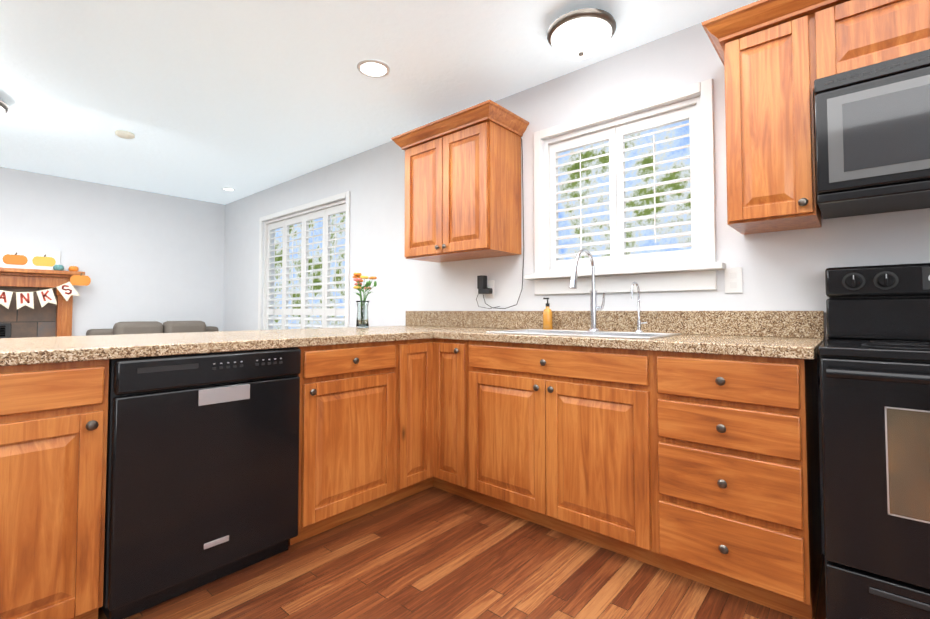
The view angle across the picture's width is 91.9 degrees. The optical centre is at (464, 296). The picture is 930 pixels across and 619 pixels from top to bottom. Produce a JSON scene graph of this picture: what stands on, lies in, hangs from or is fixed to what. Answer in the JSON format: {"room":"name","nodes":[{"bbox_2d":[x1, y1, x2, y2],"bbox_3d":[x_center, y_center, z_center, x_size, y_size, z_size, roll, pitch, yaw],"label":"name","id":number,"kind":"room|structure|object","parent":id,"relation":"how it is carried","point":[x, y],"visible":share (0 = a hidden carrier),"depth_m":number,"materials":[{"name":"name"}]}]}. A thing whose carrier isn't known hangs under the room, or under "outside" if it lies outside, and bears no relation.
{"room":"kitchen","nodes":[
{"label":"kitchen","id":0,"kind":"room"},
{"bbox_2d":[0,167,224,335],"bbox_3d":[-5.419,-0.062,3.564,0.150,2.496,6.550,-2,-3,41],"label":"wall","id":1,"kind":"structure","parent":0,"point":[134,255],"depth_m":5.17,"materials":[{"name":"paint"}]},
{"bbox_2d":[0,0,757,203],"bbox_3d":[-1.859,-1.448,0.616,9.450,0.080,6.700,-2,-3,41],"label":"ceiling","id":2,"kind":"structure","parent":0,"point":[205,100],"depth_m":2.71,"materials":[{"name":"white paint"}]},
{"bbox_2d":[0,100,9,116],"bbox_3d":[-3.236,-1.242,2.906,0.412,0.178,0.412,-2,-3,41],"label":"ceiling light","id":3,"kind":"object","parent":2,"relation":"attached to","point":[4,108],"visible":1,"depth_m":2.99,"materials":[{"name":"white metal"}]},
{"bbox_2d":[115,130,134,138],"bbox_3d":[-2.725,-1.291,3.603,0.130,0.034,0.130,-2,-3,41],"label":"smoke detector","id":4,"kind":"object","parent":2,"relation":"attached to","point":[123,134],"visible":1,"depth_m":3.57,"materials":[{"name":"white plastic"}]},
{"bbox_2d":[222,187,234,190],"bbox_3d":[-2.763,-1.249,5.252,0.144,0.009,0.144,-2,-3,41],"label":"recessed light","id":5,"kind":"object","parent":2,"relation":"in","point":[227,189],"visible":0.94,"depth_m":5.25,"materials":[{"name":"white"}]},
{"bbox_2d":[357,59,389,77],"bbox_3d":[-0.538,-1.335,2.645,0.194,0.009,0.194,-2,-3,41],"label":"recessed light","id":6,"kind":"object","parent":2,"relation":"in","point":[371,67],"visible":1,"depth_m":2.64,"materials":[{"name":"white"}]},
{"bbox_2d":[547,8,615,59],"bbox_3d":[0.570,-1.265,2.210,0.332,0.178,0.332,-2,-3,41],"label":"kitchen ceiling light","id":7,"kind":"object","parent":2,"relation":"attached to","point":[581,34],"visible":1,"depth_m":2.12,"materials":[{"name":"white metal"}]},
{"bbox_2d":[98,486,825,618],"bbox_3d":[-0.575,1.020,-0.581,5.750,0.060,6.400,-2,-3,41],"label":"floor","id":8,"kind":"structure","parent":0,"point":[432,552],"depth_m":1.69,"materials":[{"name":"brown wood"}]},
{"bbox_2d":[0,359,108,618],"bbox_3d":[-1.532,0.628,1.413,0.630,0.856,0.530,-2,-3,41],"label":"base cabinet","id":9,"kind":"object","parent":8,"relation":"on","point":[54,416],"depth_m":1.31,"materials":[{"name":"brown wood"}]},
{"bbox_2d":[0,311,824,365],"bbox_3d":[-0.339,0.133,1.743,2.600,0.153,2.624,-2,-3,41],"label":"countertop","id":10,"kind":"structure","parent":9,"relation":"on","point":[789,334],"depth_m":1.98,"materials":[{"name":"stone"}]},
{"bbox_2d":[356,301,368,327],"bbox_3d":[-0.699,0.123,3.068,0.092,0.182,0.092,-2,-3,41],"label":"vase","id":11,"kind":"object","parent":10,"relation":"on","point":[362,320],"visible":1,"depth_m":3.04,"materials":[{"name":"clear glass"}]},
{"bbox_2d":[352,273,376,300],"bbox_3d":[-0.693,0.019,3.067,0.220,0.358,0.234,-2,-3,41],"label":"flowers","id":12,"kind":"object","parent":11,"relation":"in","point":[358,277],"visible":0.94,"depth_m":3.05,"materials":[{"name":"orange plant"}]},
{"bbox_2d":[543,298,552,329],"bbox_3d":[0.487,0.104,2.664,0.055,0.192,0.068,-2,-3,41],"label":"soap dispenser","id":13,"kind":"object","parent":10,"relation":"on","point":[547,318],"visible":0.92,"depth_m":2.65,"materials":[{"name":"orange plastic"}]},
{"bbox_2d":[486,329,680,338],"bbox_3d":[0.571,0.284,2.251,0.840,0.206,0.440,-2,-3,41],"label":"sink","id":14,"kind":"object","parent":10,"relation":"in","point":[633,335],"visible":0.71,"depth_m":2.24,"materials":[{"name":"silver metal"}]},
{"bbox_2d":[569,249,604,330],"bbox_3d":[0.637,-0.033,2.312,0.113,0.429,0.242,-2,-3,41],"label":"faucet","id":15,"kind":"object","parent":10,"relation":"on","point":[594,307],"visible":1,"depth_m":2.37,"materials":[{"name":"silver metal"}]},
{"bbox_2d":[631,282,647,332],"bbox_3d":[0.849,0.053,2.205,0.061,0.250,0.116,-2,-3,41],"label":"filter faucet","id":16,"kind":"object","parent":10,"relation":"on","point":[639,330],"visible":0.96,"depth_m":2.23,"materials":[{"name":"silver metal"}]},
{"bbox_2d":[101,347,300,618],"bbox_3d":[-1.127,0.643,1.845,0.624,0.853,0.637,-2,-3,41],"label":"dishwasher","id":17,"kind":"object","parent":8,"relation":"on","point":[202,475],"visible":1,"depth_m":1.59,"materials":[{"name":"black metal"}]},
{"bbox_2d":[288,341,387,544],"bbox_3d":[-0.735,0.658,2.330,0.630,0.856,0.597,-2,-3,41],"label":"base cabinet","id":18,"kind":"object","parent":8,"relation":"on","point":[343,418],"depth_m":2.06,"materials":[{"name":"brown wood"}]},
{"bbox_2d":[388,339,431,504],"bbox_3d":[-0.500,0.666,2.564,0.678,0.856,0.333,-2,-3,41],"label":"base cabinet","id":19,"kind":"object","parent":8,"relation":"on","point":[409,361],"depth_m":2.37,"materials":[{"name":"brown wood"}]},
{"bbox_2d":[432,338,543,507],"bbox_3d":[0.124,0.668,2.613,0.335,0.856,0.676,-2,-3,41],"label":"base cabinet","id":20,"kind":"object","parent":8,"relation":"on","point":[488,397],"depth_m":2.25,"materials":[{"name":"brown wood"}]},
{"bbox_2d":[628,349,821,618],"bbox_3d":[1.072,0.641,1.822,0.542,0.856,0.628,-2,-3,41],"label":"base cabinet","id":21,"kind":"object","parent":8,"relation":"on","point":[702,468],"depth_m":1.57,"materials":[{"name":"brown wood"}]},
{"bbox_2d":[818,263,929,618],"bbox_3d":[1.554,0.463,1.333,0.758,1.180,0.708,-2,-3,41],"label":"stove","id":22,"kind":"object","parent":8,"relation":"on","point":[874,353],"visible":1,"depth_m":1.30,"materials":[{"name":"black metal"}]},
{"bbox_2d":[223,0,929,553],"bbox_3d":[0.289,-0.079,3.045,9.450,2.496,0.150,-2,-3,41],"label":"wall","id":23,"kind":"structure","parent":0,"point":[783,270],"depth_m":2.72,"materials":[{"name":"paint"}]},
{"bbox_2d":[258,191,349,329],"bbox_3d":[-1.742,0.101,4.690,1.804,2.099,0.019,-2,-3,41],"label":"door frame","id":24,"kind":"structure","parent":23,"relation":"attached to","point":[346,195],"depth_m":4.36,"materials":[{"name":"white wood"}]},
{"bbox_2d":[263,199,345,329],"bbox_3d":[-1.698,0.129,4.739,1.698,2.047,0.071,-2,-3,41],"label":"shutters","id":25,"kind":"object","parent":23,"relation":"attached to","point":[325,213],"visible":0.62,"depth_m":4.74,"materials":[{"name":"white wood"}]},
{"bbox_2d":[391,100,528,262],"bbox_3d":[-0.053,-0.702,2.987,0.871,0.873,0.411,-2,-3,41],"label":"upper cabinet","id":26,"kind":"object","parent":23,"relation":"attached to","point":[462,184],"visible":1,"depth_m":2.81,"materials":[{"name":"brown wood"}]},
{"bbox_2d":[476,138,523,308],"bbox_3d":[0.221,-0.465,2.977,0.376,1.098,0.059,-2,-3,41],"label":"cord","id":27,"kind":"object","parent":23,"relation":"attached to","point":[485,286],"visible":0.98,"depth_m":3.02,"materials":[{"name":"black plastic"}]},
{"bbox_2d":[524,79,725,294],"bbox_3d":[0.806,-0.531,2.477,1.089,1.022,0.090,-2,-3,41],"label":"window","id":28,"kind":"structure","parent":23,"relation":"in","point":[691,277],"depth_m":2.34,"materials":[{"name":"white wood"}]},
{"bbox_2d":[544,96,703,272],"bbox_3d":[0.858,-0.566,2.537,0.903,0.843,0.066,-2,-3,41],"label":"window shutters","id":29,"kind":"object","parent":28,"relation":"attached to","point":[614,133],"visible":0.98,"depth_m":2.51,"materials":[{"name":"white wood"}]},
{"bbox_2d":[724,267,742,292],"bbox_3d":[1.254,-0.075,2.101,0.072,0.119,0.008,-2,-3,41],"label":"electrical outlet plate","id":30,"kind":"object","parent":23,"relation":"attached to","point":[733,280],"visible":0.96,"depth_m":2.10,"materials":[{"name":"white plastic"}]},
{"bbox_2d":[701,0,929,234],"bbox_3d":[1.526,-0.715,1.615,1.121,0.828,0.411,-2,-3,41],"label":"upper cabinet","id":31,"kind":"object","parent":23,"relation":"attached to","point":[777,58],"visible":0.92,"depth_m":1.70,"materials":[{"name":"brown wood"}]},
{"bbox_2d":[814,49,929,218],"bbox_3d":[1.647,-0.550,1.477,0.764,0.443,0.452,-2,-3,41],"label":"microwave","id":32,"kind":"object","parent":31,"relation":"attached to","point":[872,133],"visible":1,"depth_m":1.49,"materials":[{"name":"black"}]},
{"bbox_3d":[-4.029,1.113,2.418,3.400,0.072,6.400,-2,-3,41],"label":"floor carpet","id":33,"kind":"object","parent":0,"visible":0},
{"bbox_2d":[0,267,84,337],"bbox_3d":[-4.718,0.424,4.086,0.200,1.412,1.900,-2,-3,41],"label":"fireplace","id":34,"kind":"object","parent":33,"relation":"on","point":[48,319],"visible":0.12,"depth_m":4.57,"materials":[{"name":"brown wood"}]},
{"bbox_2d":[0,247,59,269],"bbox_3d":[-4.422,-0.373,4.571,0.029,0.210,0.460,-2,-3,41],"label":"framed picture","id":35,"kind":"object","parent":34,"relation":"on","point":[27,259],"visible":0.92,"depth_m":4.54,"materials":[{"name":"white paper"}]},
{"bbox_2d":[0,273,90,308],"bbox_3d":[-4.631,-0.092,4.019,0.015,0.424,1.998,-2,-3,41],"label":"banner","id":36,"kind":"object","parent":34,"relation":"hanging from","point":[67,290],"visible":0.98,"depth_m":4.51,"materials":[{"name":"beige"}]},
{"bbox_2d":[53,265,78,270],"bbox_3d":[-4.726,-0.326,4.108,0.124,0.087,1.835,-2,-3,41],"label":"pumpkin","id":37,"kind":"object","parent":34,"relation":"on","point":[61,268],"visible":0.92,"depth_m":4.69,"materials":[{"name":"orange"}]},
{"bbox_2d":[86,321,218,335],"bbox_3d":[-3.356,0.722,5.053,0.920,0.880,1.320,-2,-3,41],"label":"sofa","id":38,"kind":"object","parent":33,"relation":"on","point":[140,327],"visible":0.19,"depth_m":5.01,"materials":[{"name":"fabric"}]},
{"label":"outside","id":39,"kind":"structure","parent":0,"visible":0},
{"bbox_2d":[274,120,691,328],"bbox_3d":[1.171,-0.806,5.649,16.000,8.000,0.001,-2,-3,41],"label":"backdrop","id":40,"kind":"structure","parent":39,"point":[680,131],"depth_m":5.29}
]}

